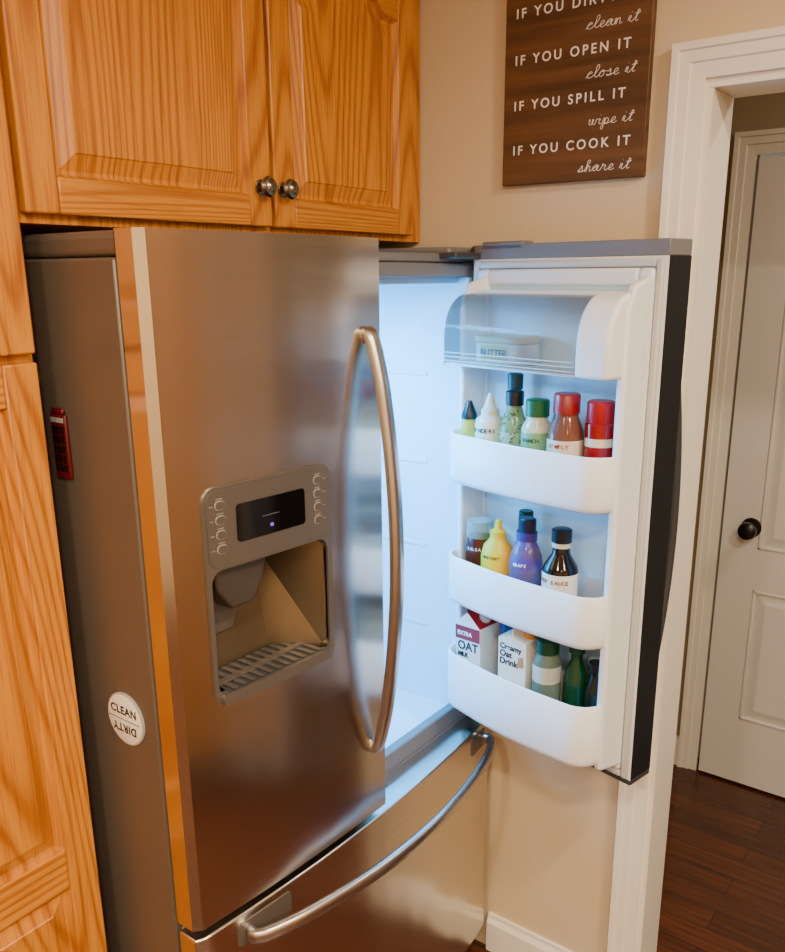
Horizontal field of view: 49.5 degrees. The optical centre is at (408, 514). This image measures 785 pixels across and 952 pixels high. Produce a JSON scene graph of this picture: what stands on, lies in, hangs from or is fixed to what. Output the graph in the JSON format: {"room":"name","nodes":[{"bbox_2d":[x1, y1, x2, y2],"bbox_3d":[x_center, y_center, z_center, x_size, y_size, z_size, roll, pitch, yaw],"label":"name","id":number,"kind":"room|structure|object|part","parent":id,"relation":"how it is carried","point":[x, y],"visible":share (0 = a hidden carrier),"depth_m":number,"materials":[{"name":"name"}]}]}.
{"room":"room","nodes":[
{"label":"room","id":0,"kind":"room"},
{"bbox_2d":[379,0,712,951],"bbox_3d":[-0.004,-0.118,2.142,1.390,2.500,0.118,11,19,35],"label":"wall","id":1,"kind":"structure","parent":0,"point":[551,823],"depth_m":1.81,"materials":[{"name":"beige paint"}]},
{"bbox_2d":[486,911,571,951],"bbox_3d":[0.343,1.120,2.146,0.332,0.110,0.014,11,19,35],"label":"baseboard","id":2,"kind":"structure","parent":1,"relation":"attached to","point":[502,935],"depth_m":2.19,"materials":[{"name":"beige paint"}]},
{"bbox_2d":[502,0,656,186],"bbox_3d":[0.315,-0.869,1.599,0.298,0.454,0.018,11,19,35],"label":"wall sign","id":3,"kind":"object","parent":1,"relation":"attached to","point":[578,73],"visible":1,"depth_m":1.61,"materials":[{"name":"brown wood"}]},
{"bbox_2d":[635,87,733,951],"bbox_3d":[0.565,0.218,1.807,0.016,2.030,0.120,11,19,35],"label":"door frame","id":4,"kind":"structure","parent":1,"relation":"attached to","point":[718,111],"depth_m":1.72,"materials":[{"name":"beige paint"}]},
{"bbox_2d":[607,26,784,951],"bbox_3d":[0.860,0.262,1.506,0.961,2.104,0.022,11,19,35],"label":"trim","id":5,"kind":"structure","parent":1,"relation":"attached to","point":[693,62],"depth_m":1.53,"materials":[{"name":"beige paint"}]},
{"bbox_2d":[706,68,784,97],"bbox_3d":[0.903,-0.704,1.290,0.861,0.020,0.120,11,19,35],"label":"trim","id":6,"kind":"structure","parent":1,"relation":"attached to","point":[769,81],"depth_m":1.47,"materials":[{"name":"beige paint"}]},
{"bbox_2d":[710,0,784,37],"bbox_3d":[0.902,-0.930,1.227,0.860,0.450,0.118,11,19,35],"label":"segment above the opening","id":7,"kind":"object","parent":1,"relation":"attached to","point":[728,17],"visible":0.5,"depth_m":1.43,"materials":[{"name":"beige paint"}]},
{"bbox_2d":[466,756,784,951],"bbox_3d":[0.442,1.657,0.526,4.900,0.050,5.200,11,19,35],"label":"floor","id":8,"kind":"structure","parent":0,"point":[723,886],"depth_m":2.54,"materials":[{"name":"brown wood"}]},
{"bbox_2d":[0,64,106,951],"bbox_3d":[-1.030,0.170,1.278,0.792,2.420,0.652,11,19,35],"label":"pantry cabinet","id":9,"kind":"object","parent":8,"relation":"on","point":[50,896],"visible":1,"depth_m":1.27,"materials":[{"name":"brown wood"}]},
{"bbox_3d":[-0.713,-0.119,0.969,0.018,0.060,0.518,11,19,35],"label":"door rail","id":10,"kind":"part","parent":9,"relation":"part of","materials":[{"name":"brown wood"}]},
{"bbox_3d":[-0.710,0.252,1.072,0.010,0.710,0.518,11,19,35],"label":"door panel","id":11,"kind":"part","parent":9,"relation":"part of","materials":[{"name":"brown wood"}]},
{"bbox_3d":[-0.710,0.629,1.179,0.018,0.073,0.518,11,19,35],"label":"door rail","id":12,"kind":"part","parent":9,"relation":"part of","materials":[{"name":"brown wood"}]},
{"bbox_3d":[-0.707,0.937,1.264,0.010,0.567,0.518,11,19,35],"label":"door panel","id":13,"kind":"part","parent":9,"relation":"part of","materials":[{"name":"brown wood"}]},
{"bbox_2d":[21,227,692,951],"bbox_3d":[-0.194,0.367,1.747,1.163,1.781,0.919,11,19,35],"label":"refrigerator","id":14,"kind":"object","parent":8,"relation":"on","point":[270,499],"visible":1,"depth_m":1.45,"materials":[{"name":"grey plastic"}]},
{"bbox_2d":[50,407,73,479],"bbox_3d":[-0.515,-0.106,1.260,0.038,0.106,0.007,11,19,35],"label":"magnet","id":15,"kind":"object","parent":14,"relation":"attached to","point":[59,423],"visible":1,"depth_m":1.25,"materials":[{"name":"red plastic"}]},
{"bbox_3d":[-0.525,-0.113,1.262,0.008,0.012,0.001,11,19,35],"label":"pane","id":16,"kind":"part","parent":15,"relation":"part of","materials":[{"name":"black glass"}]},
{"bbox_3d":[-0.525,-0.099,1.266,0.008,0.012,0.001,11,19,35],"label":"pane","id":17,"kind":"part","parent":15,"relation":"part of","materials":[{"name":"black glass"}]},
{"bbox_3d":[-0.516,-0.125,1.252,0.008,0.012,0.001,11,19,35],"label":"pane","id":18,"kind":"part","parent":15,"relation":"part of","materials":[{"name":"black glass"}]},
{"bbox_3d":[-0.514,-0.152,1.247,0.030,0.009,0.006,11,19,35],"label":"crown","id":19,"kind":"part","parent":15,"relation":"part of","materials":[{"name":"red plastic"}]},
{"bbox_3d":[-0.516,-0.111,1.256,0.008,0.012,0.001,11,19,35],"label":"pane","id":20,"kind":"part","parent":15,"relation":"part of","materials":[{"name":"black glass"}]},
{"bbox_3d":[-0.516,-0.098,1.260,0.008,0.012,0.001,11,19,35],"label":"pane","id":21,"kind":"part","parent":15,"relation":"part of","materials":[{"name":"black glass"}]},
{"bbox_3d":[-0.508,-0.123,1.246,0.008,0.012,0.001,11,19,35],"label":"pane","id":22,"kind":"part","parent":15,"relation":"part of","materials":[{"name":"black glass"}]},
{"bbox_3d":[-0.508,-0.110,1.250,0.008,0.012,0.001,11,19,35],"label":"pane","id":23,"kind":"part","parent":15,"relation":"part of","materials":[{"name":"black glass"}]},
{"bbox_3d":[-0.508,-0.096,1.254,0.008,0.012,0.001,11,19,35],"label":"pane","id":24,"kind":"part","parent":15,"relation":"part of","materials":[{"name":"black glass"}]},
{"bbox_3d":[-0.508,-0.082,1.258,0.008,0.012,0.001,11,19,35],"label":"pane","id":25,"kind":"part","parent":15,"relation":"part of","materials":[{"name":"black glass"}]},
{"bbox_2d":[108,692,144,745],"bbox_3d":[-0.441,0.318,1.325,0.088,0.088,0.006,11,19,35],"label":"magnet","id":26,"kind":"object","parent":14,"relation":"attached to","point":[126,718],"visible":1,"depth_m":1.32,"materials":[{"name":"beige plastic"}]},
{"bbox_3d":[-0.211,0.102,1.385,0.076,1.064,0.452,11,19,35],"label":"door","id":27,"kind":"part","parent":14,"relation":"part of","materials":[{"name":"silver metal"}]},
{"bbox_3d":[-0.211,0.000,1.308,0.012,0.116,0.244,13,20,39],"label":"dispenser panel","id":28,"kind":"part","parent":14,"relation":"part of","materials":[{"name":"silver metal"}]},
{"bbox_2d":[179,715,495,951],"bbox_3d":[-0.043,0.877,1.770,0.166,0.604,0.908,11,19,35],"label":"freezer","id":29,"kind":"object","parent":14,"relation":"in","point":[410,876],"depth_m":1.76,"materials":[{"name":"grey metal"}]},
{"bbox_3d":[-0.047,0.073,1.498,0.087,0.792,0.031,11,19,35],"label":"door handle","id":30,"kind":"part","parent":14,"relation":"part of","materials":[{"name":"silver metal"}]},
{"bbox_3d":[0.118,-0.528,1.736,0.044,0.012,0.145,11,19,35],"label":"hinge plate","id":31,"kind":"part","parent":14,"relation":"part of","materials":[{"name":"grey plastic"}]},
{"bbox_2d":[458,400,476,437],"bbox_3d":[0.124,-0.156,1.746,0.044,0.158,0.044,-14,21,-40],"label":"bottle","id":32,"kind":"object","parent":14,"relation":"in","point":[469,414],"visible":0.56,"depth_m":1.72,"materials":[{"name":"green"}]},
{"bbox_2d":[455,608,499,675],"bbox_3d":[0.153,0.301,1.867,0.074,0.233,0.069,14,21,42],"label":"milk carton","id":33,"kind":"object","parent":14,"relation":"in","point":[477,635],"visible":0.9,"depth_m":1.83,"materials":[{"name":"beige cardboard"}]},
{"bbox_2d":[464,516,492,566],"bbox_3d":[0.151,0.091,1.821,0.065,0.168,0.064,-14,21,-40],"label":"jar","id":34,"kind":"object","parent":14,"relation":"in","point":[474,542],"visible":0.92,"depth_m":1.80,"materials":[{"name":"red glass"}]},
{"bbox_2d":[475,393,502,442],"bbox_3d":[0.162,-0.155,1.705,0.061,0.178,0.060,-14,21,-40],"label":"squeeze bottle","id":35,"kind":"object","parent":14,"relation":"in","point":[488,424],"visible":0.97,"depth_m":1.68,"materials":[{"name":"beige plastic"}]},
{"bbox_2d":[481,519,512,575],"bbox_3d":[0.183,0.100,1.755,0.065,0.187,0.074,-14,21,-40],"label":"bottle","id":36,"kind":"object","parent":14,"relation":"in","point":[496,551],"visible":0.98,"depth_m":1.73,"materials":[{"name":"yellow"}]},
{"bbox_2d":[499,623,512,634],"bbox_3d":[0.214,0.323,1.839,0.040,0.208,0.040,-14,21,-40],"label":"carton","id":37,"kind":"object","parent":14,"relation":"in","point":[504,628],"visible":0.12,"depth_m":1.80,"materials":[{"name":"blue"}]},
{"bbox_2d":[475,333,540,365],"bbox_3d":[0.193,-0.322,1.656,0.080,0.054,0.124,-14,21,-40],"label":"tub","id":38,"kind":"object","parent":14,"relation":"on","point":[496,344],"visible":0.91,"depth_m":1.62,"materials":[{"name":"white plastic"}]},
{"bbox_2d":[446,360,576,377],"bbox_3d":[0.223,-0.283,1.629,0.111,0.006,0.324,-14,21,-40],"label":"shelf","id":39,"kind":"object","parent":14,"relation":"attached to","point":[543,367],"depth_m":1.60,"materials":[{"name":"clear plastic"}]},
{"bbox_2d":[499,389,525,446],"bbox_3d":[0.205,-0.148,1.661,0.057,0.189,0.056,-14,21,-40],"label":"bottle","id":40,"kind":"object","parent":14,"relation":"in","point":[513,420],"visible":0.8,"depth_m":1.63,"materials":[{"name":"green glass"}]},
{"bbox_2d":[506,372,523,412],"bbox_3d":[0.211,-0.175,1.703,0.036,0.217,0.036,-14,21,-40],"label":"glass bottle","id":41,"kind":"object","parent":14,"relation":"in","point":[515,379],"visible":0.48,"depth_m":1.67,"materials":[{"name":"teal"}]},
{"bbox_2d":[498,628,536,689],"bbox_3d":[0.234,0.334,1.774,0.068,0.222,0.069,14,21,40],"label":"carton","id":42,"kind":"object","parent":14,"relation":"in","point":[517,648],"visible":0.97,"depth_m":1.73,"materials":[{"name":"beige cardboard"}]},
{"bbox_2d":[508,515,542,585],"bbox_3d":[0.234,0.105,1.701,0.062,0.206,0.072,-14,21,-40],"label":"squeeze bottle","id":43,"kind":"object","parent":14,"relation":"in","point":[525,562],"visible":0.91,"depth_m":1.67,"materials":[{"name":"purple plastic"}]},
{"bbox_2d":[519,509,533,516],"bbox_3d":[0.239,0.091,1.749,0.030,0.207,0.030,-14,21,-40],"label":"bottle","id":44,"kind":"object","parent":14,"relation":"in","point":[522,512],"visible":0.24,"depth_m":1.71,"materials":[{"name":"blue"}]},
{"bbox_3d":[0.206,-0.344,1.598,0.074,0.136,0.328,-14,21,-40],"label":"dairy lid","id":45,"kind":"part","parent":14,"relation":"part of","materials":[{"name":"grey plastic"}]},
{"bbox_2d":[520,398,550,450],"bbox_3d":[0.243,-0.131,1.621,0.061,0.178,0.060,-14,21,-40],"label":"bottle","id":46,"kind":"object","parent":14,"relation":"in","point":[534,431],"visible":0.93,"depth_m":1.59,"materials":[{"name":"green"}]},
{"bbox_2d":[531,636,561,700],"bbox_3d":[0.278,0.350,1.721,0.058,0.218,0.058,-14,21,-40],"label":"bottle","id":47,"kind":"object","parent":14,"relation":"in","point":[547,664],"visible":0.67,"depth_m":1.69,"materials":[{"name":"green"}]},
{"bbox_3d":[0.288,0.004,1.724,0.006,0.951,0.400,-14,21,-40],"label":"liner panel","id":48,"kind":"part","parent":14,"relation":"part of","materials":[{"name":"white plastic"}]},
{"bbox_2d":[541,526,578,596],"bbox_3d":[0.292,0.124,1.640,0.071,0.202,0.070,-14,21,-40],"label":"sauce bottle","id":49,"kind":"object","parent":14,"relation":"in","point":[560,572],"visible":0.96,"depth_m":1.61,"materials":[{"name":"black"}]},
{"bbox_2d":[546,392,583,456],"bbox_3d":[0.290,-0.127,1.574,0.069,0.195,0.068,-14,21,-40],"label":"bottle","id":50,"kind":"object","parent":14,"relation":"in","point":[565,435],"visible":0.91,"depth_m":1.54,"materials":[{"name":"brown"}]},
{"bbox_2d":[562,647,588,706],"bbox_3d":[0.334,0.350,1.703,0.048,0.227,0.048,-14,21,-40],"label":"bottle","id":51,"kind":"object","parent":14,"relation":"in","point":[576,672],"visible":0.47,"depth_m":1.68,"materials":[{"name":"green glass"}]},
{"bbox_2d":[583,659,599,706],"bbox_3d":[0.365,0.377,1.675,0.040,0.190,0.040,-14,21,-40],"label":"bottle","id":52,"kind":"object","parent":14,"relation":"in","point":[591,688],"visible":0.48,"depth_m":1.65,"materials":[{"name":"black"}]},
{"bbox_2d":[583,399,615,457],"bbox_3d":[0.345,-0.114,1.544,0.054,0.186,0.054,-14,21,-40],"label":"ketchup bottle","id":53,"kind":"object","parent":14,"relation":"in","point":[599,424],"visible":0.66,"depth_m":1.51,"materials":[{"name":"red plastic"}]},
{"bbox_3d":[0.490,0.023,1.659,0.100,0.808,0.027,-14,21,-40],"label":"door handle","id":54,"kind":"part","parent":14,"relation":"part of","materials":[{"name":"grey plastic"}]},
{"bbox_2d":[676,92,784,757],"bbox_3d":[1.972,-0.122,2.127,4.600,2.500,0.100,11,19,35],"label":"door jamb","id":55,"kind":"structure","parent":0,"point":[766,111],"depth_m":2.66,"materials":[{"name":"beige paint"}]},
{"bbox_2d":[673,735,678,764],"bbox_3d":[0.532,0.769,3.397,1.108,0.110,0.014,11,19,35],"label":"baseboard","id":56,"kind":"structure","parent":55,"relation":"attached to","point":[677,737],"depth_m":3.08,"materials":[{"name":"beige paint"}]},
{"bbox_2d":[677,128,784,770],"bbox_3d":[1.343,-0.040,2.548,0.910,2.120,0.022,11,19,35],"label":"trim","id":57,"kind":"structure","parent":55,"relation":"attached to","point":[748,145],"depth_m":2.73,"materials":[{"name":"beige paint"}]},
{"bbox_2d":[698,156,784,779],"bbox_3d":[1.333,-0.005,2.544,0.760,2.035,0.108,11,19,35],"label":"door","id":58,"kind":"structure","parent":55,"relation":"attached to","point":[784,349],"depth_m":2.73,"materials":[{"name":"white paint"}]},
{"bbox_3d":[1.083,-0.059,2.741,0.115,2.035,0.010,11,19,35],"label":"stile","id":59,"kind":"part","parent":58,"relation":"part of","materials":[{"name":"white wood"}]},
{"bbox_3d":[1.087,0.048,2.719,0.064,0.064,0.068,11,19,35],"label":"knob","id":60,"kind":"part","parent":58,"relation":"part of","materials":[{"name":"black metal"}]},
{"bbox_2d":[731,718,784,797],"bbox_3d":[1.347,0.855,2.801,0.750,0.240,0.010,11,19,35],"label":"rail","id":61,"kind":"object","parent":58,"relation":"attached to","point":[759,754],"visible":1,"depth_m":2.90,"materials":[{"name":"white paint"}]},
{"bbox_3d":[1.228,0.491,2.787,0.216,0.446,0.009,11,19,35],"label":"lower field","id":62,"kind":"part","parent":58,"relation":"part of","materials":[{"name":"white wood"}]},
{"bbox_2d":[753,549,784,595],"bbox_3d":[1.345,0.220,2.623,0.750,0.140,0.010,11,19,35],"label":"rail","id":63,"kind":"object","parent":58,"relation":"attached to","point":[769,576],"visible":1,"depth_m":2.74,"materials":[{"name":"white paint"}]},
{"bbox_3d":[1.225,-0.381,2.542,0.216,1.036,0.009,11,19,35],"label":"upper field","id":64,"kind":"part","parent":58,"relation":"part of","materials":[{"name":"white wood"}]},
{"bbox_2d":[739,590,756,718],"bbox_3d":[1.136,0.473,2.852,0.012,0.470,0.013,11,19,35],"label":"trim","id":65,"kind":"structure","parent":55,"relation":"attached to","point":[753,602],"depth_m":2.84,"materials":[{"name":"white paint"}]},
{"bbox_2d":[738,716,784,731],"bbox_3d":[1.229,0.711,2.849,0.240,0.012,0.013,11,19,35],"label":"trim","id":66,"kind":"structure","parent":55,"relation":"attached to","point":[748,719],"depth_m":2.87,"materials":[{"name":"white paint"}]},
{"bbox_2d":[753,590,784,599],"bbox_3d":[1.228,0.270,2.725,0.240,0.012,0.013,11,19,35],"label":"trim","id":67,"kind":"structure","parent":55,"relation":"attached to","point":[756,592],"depth_m":2.76,"materials":[{"name":"white paint"}]},
{"bbox_3d":[1.380,-1.232,2.260,0.835,0.430,0.100,11,19,35],"label":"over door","id":68,"kind":"part","parent":55,"relation":"part of","materials":[{"name":"beige paint"}]},
{"bbox_2d":[758,308,784,549],"bbox_3d":[1.133,-0.399,2.607,0.012,1.060,0.013,11,19,35],"label":"trim","id":69,"kind":"structure","parent":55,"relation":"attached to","point":[782,345],"depth_m":2.64,"materials":[{"name":"white paint"}]},
{"bbox_2d":[758,546,784,553],"bbox_3d":[1.227,0.124,2.684,0.240,0.012,0.013,11,19,35],"label":"trim","id":70,"kind":"structure","parent":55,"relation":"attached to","point":[776,550],"depth_m":2.72,"materials":[{"name":"white paint"}]},
{"bbox_3d":[-1.407,0.065,1.507,0.100,2.500,5.050,11,19,35],"label":"wall","id":71,"kind":"structure","parent":0,"visible":0},
{"bbox_2d":[0,0,419,243],"bbox_3d":[-0.548,-0.865,1.653,0.823,0.633,0.953,11,19,35],"label":"upper cabinet","id":72,"kind":"object","parent":71,"relation":"attached to","point":[266,116],"visible":0.98,"depth_m":1.38,"materials":[{"name":"brown wood"}]},
{"bbox_3d":[-0.386,-0.725,1.264,0.010,0.445,0.364,11,19,35],"label":"door panel","id":73,"kind":"part","parent":72,"relation":"part of","materials":[{"name":"brown wood"}]},
{"bbox_3d":[-0.387,-0.487,1.333,0.018,0.050,0.364,11,19,35],"label":"door rail","id":74,"kind":"part","parent":72,"relation":"part of","materials":[{"name":"brown wood"}]},
{"bbox_3d":[-0.245,-0.566,1.469,0.031,0.035,0.035,11,19,35],"label":"knob","id":75,"kind":"part","parent":72,"relation":"part of","materials":[{"name":"silver metal"}]},
{"bbox_3d":[-0.212,-0.578,1.512,0.031,0.035,0.035,11,19,35],"label":"knob","id":76,"kind":"part","parent":72,"relation":"part of","materials":[{"name":"silver metal"}]},
{"bbox_3d":[-0.119,-0.825,1.616,0.010,0.445,0.315,11,19,35],"label":"door panel","id":77,"kind":"part","parent":72,"relation":"part of","materials":[{"name":"brown wood"}]},
{"bbox_3d":[-0.120,-0.587,1.685,0.018,0.050,0.315,11,19,35],"label":"door rail","id":78,"kind":"part","parent":72,"relation":"part of","materials":[{"name":"brown wood"}]},
{"bbox_3d":[-0.122,-1.046,1.555,0.018,0.195,0.315,11,19,35],"label":"door rail","id":79,"kind":"part","parent":72,"relation":"part of","materials":[{"name":"brown wood"}]}
]}

